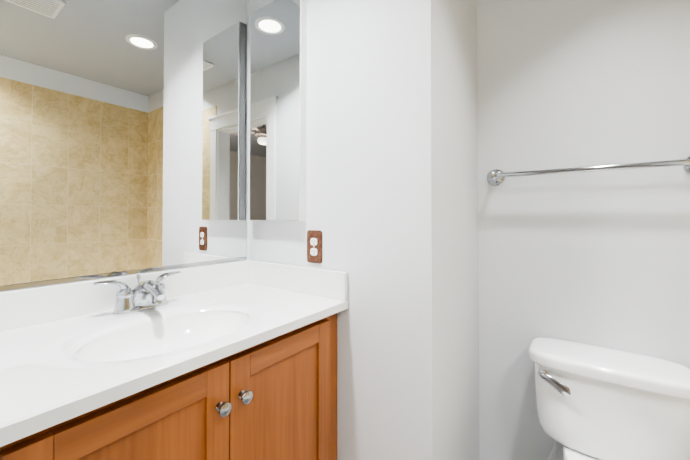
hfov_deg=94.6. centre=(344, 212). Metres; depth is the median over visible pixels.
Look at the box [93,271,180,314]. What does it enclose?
faucet
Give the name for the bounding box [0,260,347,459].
bathroom vanity
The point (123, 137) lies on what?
mirror
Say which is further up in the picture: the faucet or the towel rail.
the towel rail
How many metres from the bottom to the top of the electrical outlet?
0.126 m
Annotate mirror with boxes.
[0,0,246,290]
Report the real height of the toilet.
0.722 m
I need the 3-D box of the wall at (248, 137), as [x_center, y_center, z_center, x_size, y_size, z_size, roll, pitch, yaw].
[-0.599,-0.027,1.352,0.120,2.460,1.725,-1,-1,36]
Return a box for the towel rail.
[487,156,689,185]
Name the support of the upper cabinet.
attached to the wall at (391, 155)
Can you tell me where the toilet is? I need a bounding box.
[529,337,689,459]
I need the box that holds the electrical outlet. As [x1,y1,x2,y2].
[307,230,321,263]
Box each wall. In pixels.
[0,0,249,291]
[249,0,479,459]
[477,0,689,459]
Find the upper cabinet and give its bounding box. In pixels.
[250,0,306,220]
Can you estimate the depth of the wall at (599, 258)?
1.20 m
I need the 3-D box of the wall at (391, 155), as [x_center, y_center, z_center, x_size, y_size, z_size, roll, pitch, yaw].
[0.073,-0.026,1.436,0.867,2.460,0.555,-1,-1,36]

